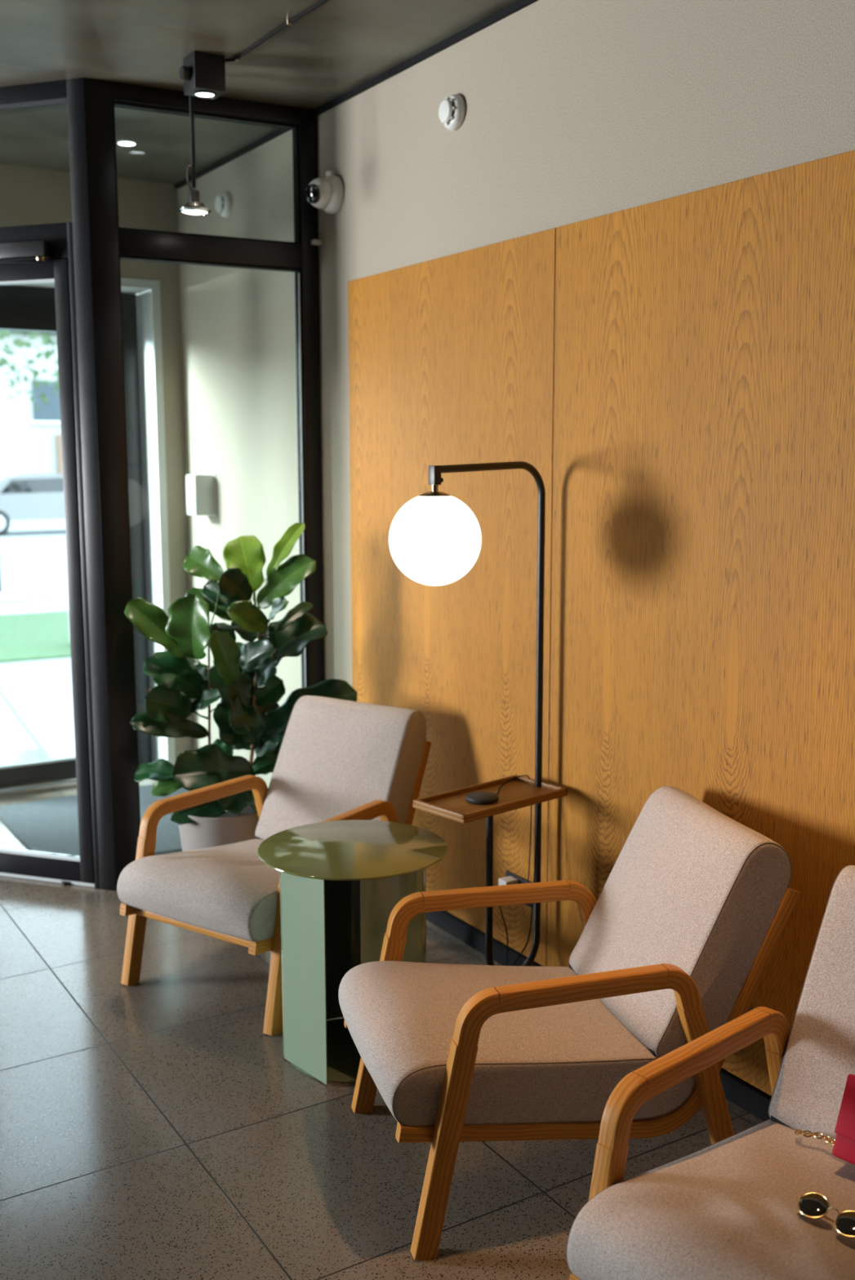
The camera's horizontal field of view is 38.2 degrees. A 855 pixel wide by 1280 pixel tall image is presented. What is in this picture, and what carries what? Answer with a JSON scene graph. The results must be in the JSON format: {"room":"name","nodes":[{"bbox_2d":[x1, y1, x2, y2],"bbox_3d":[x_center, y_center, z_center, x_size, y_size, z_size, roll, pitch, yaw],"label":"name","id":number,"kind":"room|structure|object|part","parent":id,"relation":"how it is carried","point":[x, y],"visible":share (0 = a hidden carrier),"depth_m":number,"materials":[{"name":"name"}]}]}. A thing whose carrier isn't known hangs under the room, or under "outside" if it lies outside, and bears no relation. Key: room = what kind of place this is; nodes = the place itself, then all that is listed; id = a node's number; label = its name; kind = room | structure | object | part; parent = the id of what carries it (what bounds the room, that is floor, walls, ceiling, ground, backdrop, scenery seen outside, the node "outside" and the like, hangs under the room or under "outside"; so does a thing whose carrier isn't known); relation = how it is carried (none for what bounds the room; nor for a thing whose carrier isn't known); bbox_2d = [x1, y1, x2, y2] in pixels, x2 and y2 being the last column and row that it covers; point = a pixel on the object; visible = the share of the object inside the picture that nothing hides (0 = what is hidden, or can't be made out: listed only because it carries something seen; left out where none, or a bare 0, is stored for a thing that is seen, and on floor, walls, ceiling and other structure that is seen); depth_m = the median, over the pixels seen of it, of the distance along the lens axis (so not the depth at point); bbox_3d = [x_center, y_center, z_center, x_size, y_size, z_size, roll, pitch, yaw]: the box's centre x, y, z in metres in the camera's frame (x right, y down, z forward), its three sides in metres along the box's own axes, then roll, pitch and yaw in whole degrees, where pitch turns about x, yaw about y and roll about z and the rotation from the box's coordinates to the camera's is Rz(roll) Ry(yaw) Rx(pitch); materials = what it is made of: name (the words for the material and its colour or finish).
{"room":"waiting area","nodes":[
{"label":"waiting area","id":0,"kind":"room"},
{"bbox_2d":[0,657,75,764],"bbox_3d":[-3.582,0.507,8.823,15.000,0.100,6.300,-5,10,-31],"label":"pavement","id":1,"kind":"structure","parent":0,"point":[38,693],"depth_m":8.90,"materials":[{"name":"grey concrete"}]},
{"bbox_2d":[0,697,38,764],"bbox_3d":[-3.088,0.444,8.627,0.140,0.180,3.900,-4,9,-25],"label":"kerb stone","id":2,"kind":"object","parent":1,"relation":"on","point":[16,746],"visible":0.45,"depth_m":7.12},
{"bbox_2d":[0,163,193,759],"bbox_3d":[-4.292,-0.598,5.204,6.200,2.895,1.780,-5,10,-31],"label":"wall","id":3,"kind":"structure","parent":0,"point":[28,196],"depth_m":5.85,"materials":[{"name":"paint"}]},
{"bbox_2d":[0,77,115,890],"bbox_3d":[-2.038,-0.535,4.747,1.844,2.895,0.070,3,9,18],"label":"door frame","id":4,"kind":"structure","parent":3,"relation":"in","point":[69,241],"depth_m":4.40,"materials":[{"name":"metal"}]},
{"bbox_2d":[0,240,51,263],"bbox_3d":[-1.500,-1.363,4.353,0.342,0.075,0.098,3,9,18],"label":"door closer","id":5,"kind":"object","parent":4,"relation":"attached to","point":[39,250],"depth_m":4.33,"materials":[{"name":"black metal"}]},
{"bbox_3d":[-1.514,-1.328,4.346,0.321,0.008,0.068,2,9,15],"label":"arm","id":6,"kind":"part","parent":5,"relation":"part of"},
{"bbox_2d":[0,258,94,887],"bbox_3d":[-1.694,-0.220,4.633,0.905,2.298,0.131,3,9,18],"label":"door","id":7,"kind":"structure","parent":4,"relation":"attached to","point":[15,863],"depth_m":4.52,"materials":[{"name":"metal"}]},
{"bbox_2d":[0,284,152,797],"bbox_3d":[-2.172,-0.432,5.755,1.735,2.400,0.140,-5,10,-31],"label":"door frame","id":8,"kind":"structure","parent":3,"relation":"in","point":[23,308],"depth_m":6.05,"materials":[{"name":"metal"}]},
{"bbox_2d":[0,277,175,764],"bbox_3d":[-2.121,-0.443,5.676,1.840,2.445,0.265,-5,10,-31],"label":"window frame","id":9,"kind":"structure","parent":3,"relation":"attached to","point":[147,292],"depth_m":6.03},
{"bbox_2d":[178,804,258,851],"bbox_3d":[-0.740,0.778,4.491,0.332,0.366,0.332,-5,10,-31],"label":"pot","id":10,"kind":"object","parent":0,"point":[205,827],"depth_m":4.34,"materials":[{"name":"white ceramic"}]},
{"bbox_2d":[0,0,517,184],"bbox_3d":[-1.688,-1.499,0.808,6.400,0.150,11.700,-5,10,-31],"label":"ceiling","id":11,"kind":"structure","parent":0,"point":[339,46],"depth_m":3.97,"materials":[{"name":"paint"}]},
{"bbox_2d":[116,140,136,146],"bbox_3d":[-1.239,-2.046,5.083,0.080,0.004,0.080,-5,10,-31],"label":"recessed light","id":12,"kind":"object","parent":11,"relation":"in","point":[125,143],"visible":1,"depth_m":5.08,"materials":[{"name":"white plastic"}]},
{"bbox_2d":[118,142,134,145],"bbox_3d":[-1.239,-2.046,5.083,0.070,0.002,0.070,-5,10,-31],"label":"diffuser","id":13,"kind":"object","parent":12,"relation":"attached to","point":[119,143],"depth_m":5.08,"materials":[{"name":"white plastic"}]},
{"bbox_2d":[177,95,211,215],"bbox_3d":[-0.797,-1.687,4.193,0.112,0.457,0.112,-5,10,-31],"label":"pendant lamp","id":14,"kind":"object","parent":11,"relation":"hanging from","point":[194,207],"visible":0.93,"depth_m":4.20,"materials":[{"name":"metal"}]},
{"bbox_3d":[-0.797,-1.728,4.187,0.056,0.374,0.056,-5,10,-31],"label":"rod","id":15,"kind":"part","parent":14,"relation":"part of","materials":[{"name":"metal"}]},
{"bbox_2d":[188,189,199,202],"bbox_3d":[-0.797,-1.515,4.218,0.038,0.040,0.038,-5,10,-31],"label":"socket","id":16,"kind":"object","parent":14,"relation":"attached to","point":[193,195],"depth_m":4.20,"materials":[{"name":"silver metal"}]},
{"bbox_3d":[-0.797,-1.467,4.225,0.086,0.011,0.086,-5,10,-31],"label":"bulb","id":17,"kind":"part","parent":14,"relation":"part of","materials":[{"name":"white glass"}]},
{"bbox_2d":[179,50,226,99],"bbox_3d":[-0.738,-1.832,4.007,0.135,0.118,0.100,-5,10,-31],"label":"ceiling spotlight","id":18,"kind":"object","parent":11,"relation":"attached to","point":[202,74],"visible":1,"depth_m":3.98,"materials":[{"name":"black metal"}]},
{"bbox_2d":[195,93,213,97],"bbox_3d":[-0.725,-1.780,4.023,0.060,0.002,0.060,1,8,9],"label":"diffuser","id":19,"kind":"object","parent":18,"relation":"attached to","point":[197,95],"depth_m":4.03,"materials":[{"name":"white plastic"}]},
{"bbox_2d":[225,0,328,62],"bbox_3d":[-0.072,-1.761,3.153,0.046,0.015,2.115,-6,10,-33],"label":"cable conduit","id":20,"kind":"object","parent":11,"relation":"attached to","point":[289,22],"visible":1,"depth_m":3.74,"materials":[{"name":"black metal"}]},
{"bbox_2d":[0,778,763,1279],"bbox_3d":[-1.640,1.465,1.267,6.300,0.060,11.500,-5,10,-31],"label":"floor","id":21,"kind":"structure","parent":0,"point":[153,1128],"depth_m":2.91,"materials":[{"name":"tile"}]},
{"bbox_2d":[0,783,190,885],"bbox_3d":[-1.306,0.818,5.443,0.930,0.011,1.220,-5,10,-31],"label":"entrance mat","id":22,"kind":"object","parent":21,"relation":"on","point":[51,825],"visible":0.31,"depth_m":5.44,"materials":[{"name":"carpet"}]},
{"bbox_2d":[124,522,357,851],"bbox_3d":[-0.656,0.275,4.415,0.816,1.384,0.361,-1,8,-8],"label":"fig","id":23,"kind":"object","parent":21,"relation":"on","point":[249,716],"visible":0.9,"depth_m":4.35,"materials":[{"name":"green plant"}]},
{"bbox_3d":[-0.774,0.324,4.426,0.029,0.645,0.013,-1,8,-5],"label":"stem","id":24,"kind":"part","parent":23,"relation":"part of","materials":[{"name":"brown plant"}]},
{"bbox_3d":[-0.646,0.232,4.412,0.112,0.833,0.016,0,8,0],"label":"stem","id":25,"kind":"part","parent":23,"relation":"part of","materials":[{"name":"brown plant"}]},
{"bbox_2d":[116,695,431,1035],"bbox_3d":[-0.455,0.649,3.912,0.623,0.800,0.949,6,10,34],"label":"armchair","id":26,"kind":"object","parent":21,"relation":"on","point":[338,759],"visible":0.75,"depth_m":3.96,"materials":[{"name":"beige fabric"}]},
{"bbox_3d":[-0.648,0.604,4.063,0.027,0.527,0.914,6,10,36],"label":"seat and rail","id":27,"kind":"part","parent":26,"relation":"part of","materials":[{"name":"brown wood"}]},
{"bbox_3d":[-0.893,0.836,3.818,0.040,0.455,0.136,6,10,34],"label":"leg","id":28,"kind":"part","parent":26,"relation":"part of","materials":[{"name":"brown wood"}]},
{"bbox_3d":[-0.677,0.841,3.616,0.497,0.022,0.026,6,10,34],"label":"rail","id":29,"kind":"part","parent":26,"relation":"part of","materials":[{"name":"brown wood"}]},
{"bbox_2d":[117,839,279,941],"bbox_3d":[-0.521,0.743,3.829,0.556,0.235,0.717,6,10,34],"label":"seat cushion","id":30,"kind":"object","parent":26,"relation":"on","point":[224,892],"depth_m":3.56,"materials":[{"name":"fabric"}]},
{"bbox_3d":[-0.714,0.501,4.010,0.036,0.043,0.375,6,10,37],"label":"armrest","id":31,"kind":"part","parent":26,"relation":"part of","materials":[{"name":"brown wood"}]},
{"bbox_3d":[-0.524,0.760,4.302,0.037,0.468,0.176,6,10,37],"label":"leg","id":32,"kind":"part","parent":26,"relation":"part of","materials":[{"name":"brown wood"}]},
{"bbox_3d":[-0.413,0.883,3.489,0.040,0.455,0.136,6,10,34],"label":"leg","id":33,"kind":"part","parent":26,"relation":"part of","materials":[{"name":"brown wood"}]},
{"bbox_3d":[-0.242,0.644,3.784,0.027,0.527,0.914,5,10,32],"label":"seat and rail","id":34,"kind":"part","parent":26,"relation":"part of","materials":[{"name":"wood"}]},
{"bbox_2d":[254,695,426,839],"bbox_3d":[-0.291,0.456,4.124,0.514,0.478,0.334,6,10,34],"label":"cushion","id":35,"kind":"object","parent":26,"relation":"on","point":[335,757],"depth_m":4.07,"materials":[{"name":"fabric"}]},
{"bbox_3d":[-0.254,0.546,3.695,0.036,0.043,0.375,5,10,32],"label":"armrest","id":36,"kind":"part","parent":26,"relation":"part of","materials":[{"name":"brown wood"}]},
{"bbox_2d":[257,819,447,1084],"bbox_3d":[-0.199,0.838,3.346,0.507,0.575,0.507,-5,10,-31],"label":"side table","id":37,"kind":"object","parent":21,"relation":"on","point":[341,882],"visible":0.82,"depth_m":3.25,"materials":[{"name":"green paint"}]},
{"bbox_3d":[-0.199,1.121,3.388,0.376,0.004,0.376,-5,10,-31],"label":"foot plate","id":38,"kind":"part","parent":37,"relation":"part of","materials":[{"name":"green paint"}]},
{"bbox_2d":[388,461,567,966],"bbox_3d":[0.144,0.307,3.447,0.576,1.596,0.260,-7,11,-41],"label":"floor lamp","id":39,"kind":"object","parent":21,"relation":"on","point":[435,539],"visible":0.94,"depth_m":3.35,"materials":[{"name":"black painted metal"},{"name":"white opal glass"},{"name":"walnut wood"}]},
{"bbox_3d":[0.020,-0.265,3.252,0.245,0.245,0.245,-7,11,-41],"label":"lamp shade","id":40,"kind":"part","parent":39,"relation":"part of","materials":[{"name":"white glass"}]},
{"bbox_2d":[428,465,443,484],"bbox_3d":[0.024,-0.432,3.231,0.039,0.050,0.027,-5,10,-31],"label":"socket","id":41,"kind":"object","parent":39,"relation":"attached to","point":[434,471],"depth_m":3.22,"materials":[{"name":"metal"}]},
{"bbox_2d":[412,774,567,823],"bbox_3d":[0.182,0.447,3.501,0.414,0.023,0.208,-7,11,-41],"label":"tray","id":42,"kind":"object","parent":39,"relation":"on","point":[521,792],"depth_m":3.49,"materials":[{"name":"brown wood"}]},
{"bbox_2d":[465,774,531,883],"bbox_3d":[0.203,0.590,3.586,0.094,0.355,0.296,4,9,28],"label":"pad","id":43,"kind":"object","parent":39,"relation":"on","point":[475,797],"visible":0.89,"depth_m":3.47,"materials":[{"name":"grey plastic"}]},
{"bbox_2d":[337,786,799,1260],"bbox_3d":[0.292,0.805,2.834,0.948,0.800,0.623,-2,9,-15],"label":"armchair","id":44,"kind":"object","parent":21,"relation":"on","point":[681,935],"visible":0.94,"depth_m":2.66,"materials":[{"name":"beige fabric"}]},
{"bbox_3d":[-0.121,0.948,3.047,0.136,0.455,0.040,-2,9,-15],"label":"leg","id":45,"kind":"part","parent":44,"relation":"part of","materials":[{"name":"brown wood"}]},
{"bbox_3d":[0.033,1.029,2.490,0.136,0.455,0.040,-2,9,-15],"label":"leg","id":46,"kind":"part","parent":44,"relation":"part of","materials":[{"name":"brown wood"}]},
{"bbox_3d":[0.170,0.637,3.069,0.375,0.043,0.036,-2,9,-13],"label":"armrest","id":47,"kind":"part","parent":44,"relation":"part of","materials":[{"name":"brown wood"}]},
{"bbox_2d":[337,960,694,1125],"bbox_3d":[0.180,0.890,2.816,0.715,0.235,0.556,-2,9,-15],"label":"seat cushion","id":48,"kind":"object","parent":44,"relation":"on","point":[561,1064],"depth_m":2.63,"materials":[{"name":"fabric"}]},
{"bbox_3d":[0.317,0.715,2.535,0.375,0.043,0.036,-3,9,-17],"label":"armrest","id":49,"kind":"part","parent":44,"relation":"part of","materials":[{"name":"brown wood"}]},
{"bbox_3d":[0.477,0.922,3.182,0.176,0.468,0.037,-2,9,-13],"label":"leg","id":50,"kind":"part","parent":44,"relation":"part of","materials":[{"name":"brown wood"}]},
{"bbox_3d":[0.374,0.816,2.600,0.914,0.527,0.027,-3,9,-17],"label":"seat and rail","id":51,"kind":"part","parent":44,"relation":"part of","materials":[{"name":"beige fabric"}]},
{"bbox_2d":[568,786,790,1057],"bbox_3d":[0.570,0.635,2.886,0.334,0.478,0.514,-2,9,-15],"label":"cushion","id":52,"kind":"object","parent":44,"relation":"on","point":[691,888],"depth_m":2.72,"materials":[{"name":"fabric"}]},
{"bbox_3d":[0.618,0.996,2.672,0.176,0.468,0.037,-3,9,-17],"label":"leg","id":53,"kind":"part","parent":44,"relation":"part of","materials":[{"name":"brown wood"}]},
{"bbox_2d":[565,865,854,1279],"bbox_3d":[0.736,0.910,2.114,0.951,0.800,0.623,-8,11,-44],"label":"armchair","id":54,"kind":"object","parent":21,"relation":"on","point":[726,1209],"visible":0.95,"depth_m":2.10,"materials":[{"name":"beige fabric"}]},
{"bbox_3d":[0.577,0.860,2.299,0.914,0.527,0.027,-8,11,-42],"label":"seat and rail","id":55,"kind":"part","parent":54,"relation":"part of","materials":[{"name":"brown wood"}]},
{"bbox_3d":[0.284,1.084,2.107,0.136,0.455,0.040,-8,11,-44],"label":"leg","id":56,"kind":"part","parent":54,"relation":"part of","materials":[{"name":"brown wood"}]},
{"bbox_3d":[0.506,0.755,2.260,0.375,0.043,0.036,-7,11,-41],"label":"armrest","id":57,"kind":"part","parent":54,"relation":"part of","materials":[{"name":"brown wood"}]},
{"bbox_2d":[566,1119,854,1279],"bbox_3d":[0.652,1.003,2.045,0.718,0.233,0.556,-8,11,-44],"label":"seat cushion","id":58,"kind":"object","parent":54,"relation":"on","point":[726,1209],"depth_m":1.98,"materials":[{"name":"fabric"}]},
{"bbox_3d":[0.741,1.019,2.510,0.176,0.468,0.037,-7,11,-41],"label":"leg","id":59,"kind":"part","parent":54,"relation":"part of","materials":[{"name":"brown wood"}]},
{"bbox_2d":[768,865,854,1142],"bbox_3d":[0.943,0.721,2.290,0.334,0.478,0.514,-8,11,-44],"label":"cushion","id":60,"kind":"object","parent":54,"relation":"on","point":[812,1062],"depth_m":2.38,"materials":[{"name":"fabric"}]},
{"bbox_2d":[794,1074,854,1164],"bbox_3d":[0.787,0.857,2.163,0.109,0.165,0.331,-8,11,-44],"label":"handbag","id":61,"kind":"object","parent":54,"relation":"on","point":[843,1148],"visible":1,"depth_m":2.17,"materials":[{"name":"leather"}]},
{"bbox_2d":[795,1192,854,1239],"bbox_3d":[0.638,0.912,1.947,0.047,0.031,0.127,-7,11,-41],"label":"sunglasses","id":62,"kind":"object","parent":54,"relation":"on","point":[811,1205],"visible":1,"depth_m":1.96,"materials":[{"name":"gold metal"}]},
{"bbox_2d":[177,0,854,788],"bbox_3d":[1.371,-0.152,2.081,0.120,2.895,10.100,-5,10,-31],"label":"wall","id":63,"kind":"structure","parent":0,"point":[576,110],"depth_m":3.84,"materials":[{"name":"paint"}]},
{"bbox_2d":[186,473,216,516],"bbox_3d":[-1.061,-0.679,5.771,0.100,0.200,0.140,-5,10,-31],"label":"wall dispenser","id":64,"kind":"object","parent":63,"relation":"attached to","point":[201,495],"visible":1,"depth_m":5.73,"materials":[{"name":"white plastic"}]},
{"bbox_3d":[-1.022,-0.682,5.796,0.005,0.200,0.140,-5,10,-31],"label":"plate","id":65,"kind":"part","parent":64,"relation":"part of","materials":[{"name":"white plastic"}]},
{"bbox_2d":[83,77,324,890],"bbox_3d":[-0.808,-0.523,4.652,0.861,2.895,0.070,-4,9,-27],"label":"window","id":66,"kind":"structure","parent":63,"relation":"in","point":[109,243],"depth_m":4.51,"materials":[{"name":"metal"}]},
{"bbox_2d":[311,239,321,245],"bbox_3d":[-0.418,-1.499,4.653,0.034,0.018,0.026,-5,10,-31],"label":"sensor","id":67,"kind":"object","parent":66,"relation":"attached to","point":[314,242],"visible":1,"depth_m":4.64,"materials":[{"name":"white plastic"}]},
{"bbox_2d":[214,191,232,217],"bbox_3d":[-0.890,-1.892,5.358,0.051,0.104,0.104,-5,10,-31],"label":"smoke detector","id":68,"kind":"object","parent":63,"relation":"attached to","point":[223,203],"visible":1,"depth_m":5.33,"materials":[{"name":"white plastic"}]},
{"bbox_2d":[305,170,343,213],"bbox_3d":[-0.389,-1.639,4.508,0.120,0.148,0.134,-5,10,-31],"label":"security camera","id":69,"kind":"object","parent":63,"relation":"attached to","point":[326,193],"visible":1,"depth_m":4.48,"materials":[{"name":"white plastic"}]},
{"bbox_3d":[-0.357,-1.703,4.511,0.029,0.022,0.029,-5,10,-31],"label":"knob","id":70,"kind":"part","parent":69,"relation":"part of","materials":[{"name":"white plastic"}]},
{"bbox_2d":[174,0,537,189],"bbox_3d":[1.386,-1.551,1.721,0.012,0.022,9.820,-5,10,-31],"label":"trim","id":71,"kind":"structure","parent":63,"relation":"attached to","point":[517,5],"depth_m":4.13,"materials":[{"name":"black metal"}]},
{"bbox_2d":[438,94,465,130],"bbox_3d":[0.069,-1.638,3.826,0.051,0.104,0.104,-5,10,-31],"label":"smoke detector","id":72,"kind":"object","parent":63,"relation":"attached to","point":[451,110],"visible":1,"depth_m":3.80,"materials":[{"name":"white plastic"}]},
{"bbox_2d":[347,227,555,966],"bbox_3d":[0.041,-0.152,4.128,0.014,2.176,1.230,-5,10,-31],"label":"wood panel","id":73,"kind":"object","parent":63,"relation":"attached to","point":[451,357],"visible":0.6,"depth_m":3.97,"materials":[{"name":"brown wood"}]},
{"bbox_2d":[497,875,518,965],"bbox_3d":[0.249,0.877,3.852,0.060,0.269,0.054,-5,10,-31],"label":"plug adapter","id":74,"kind":"object","parent":73,"relation":"attached to","point":[508,880],"visible":0.7,"depth_m":3.83,"materials":[{"name":"white plastic"}]},
{"bbox_2d":[505,870,531,907],"bbox_3d":[0.293,0.777,3.829,0.012,0.080,0.170,-5,10,-31],"label":"wall socket","id":75,"kind":"object","parent":73,"relation":"attached to","point":[521,880],"visible":0.08,"depth_m":3.83,"materials":[{"name":"black plastic"}]},
{"bbox_2d":[426,911,771,1120],"bbox_3d":[1.777,1.363,1.502,0.026,0.062,8.330,-5,10,-31],"label":"baseboard","id":76,"kind":"structure","parent":63,"relation":"attached to","point":[753,1100],"depth_m":3.89,"materials":[{"name":"black rubber"}]},
{"bbox_2d":[546,150,854,1096],"bbox_3d":[1.064,0.085,2.490,0.014,2.176,2.654,-5,10,-31],"label":"wood panel","id":77,"kind":"object","parent":63,"relation":"attached to","point":[702,640],"visible":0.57,"depth_m":3.02,"materials":[{"name":"brown wood"}]},
{"label":"outside","id":78,"kind":"structure","parent":0,"visible":0},
{"bbox_2d":[0,610,71,662],"bbox_3d":[-1.990,-0.185,13.476,50.000,0.120,3.300,-5,10,-30],"label":"lawn","id":79,"kind":"structure","parent":78,"point":[33,636],"depth_m":12.01,"materials":[{"name":"green plant"}]},
{"bbox_2d":[67,608,70,641],"bbox_3d":[-3.086,-0.134,11.475,0.400,0.359,0.400,-5,10,-31],"label":"stone block","id":80,"kind":"object","parent":79,"relation":"on","point":[68,608],"visible":0.08,"depth_m":11.50,"materials":[{"name":"white stone"}]},
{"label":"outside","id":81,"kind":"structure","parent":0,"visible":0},
{"bbox_2d":[0,519,68,614],"bbox_3d":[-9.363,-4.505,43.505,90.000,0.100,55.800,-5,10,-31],"label":"road","id":82,"kind":"structure","parent":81,"point":[33,553],"depth_m":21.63,"materials":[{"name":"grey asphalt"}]},
{"bbox_2d":[0,329,59,411],"bbox_3d":[-6.428,-5.882,26.020,5.884,7.607,7.106,-5,10,-31],"label":"street tree","id":83,"kind":"object","parent":82,"relation":"on","point":[46,340],"visible":0.04,"depth_m":25.98,"materials":[{"name":"green plant"}]},
{"bbox_2d":[0,329,62,474],"bbox_3d":[-17.949,-8.775,49.226,26.600,6.650,8.700,-5,10,-31],"label":"building","id":84,"kind":"structure","parent":82,"relation":"on","point":[30,439],"depth_m":46.40,"materials":[{"name":"stone"}]},
{"bbox_3d":[-14.172,-8.261,46.872,1.700,0.100,0.160,-5,10,-31],"label":"sill","id":85,"kind":"part","parent":84,"relation":"part of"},
{"bbox_3d":[-13.183,-7.013,47.652,2.200,1.800,0.210,-5,10,-31],"label":"bay panel","id":86,"kind":"part","parent":84,"relation":"part of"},
{"bbox_2d":[0,473,65,535],"bbox_3d":[-9.569,-3.368,30.358,4.260,1.450,1.704,-6,10,-37],"label":"parked car","id":87,"kind":"object","parent":82,"relation":"on","point":[23,496],"visible":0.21,"depth_m":29.45,"materials":[{"name":"white paint"}]}
]}

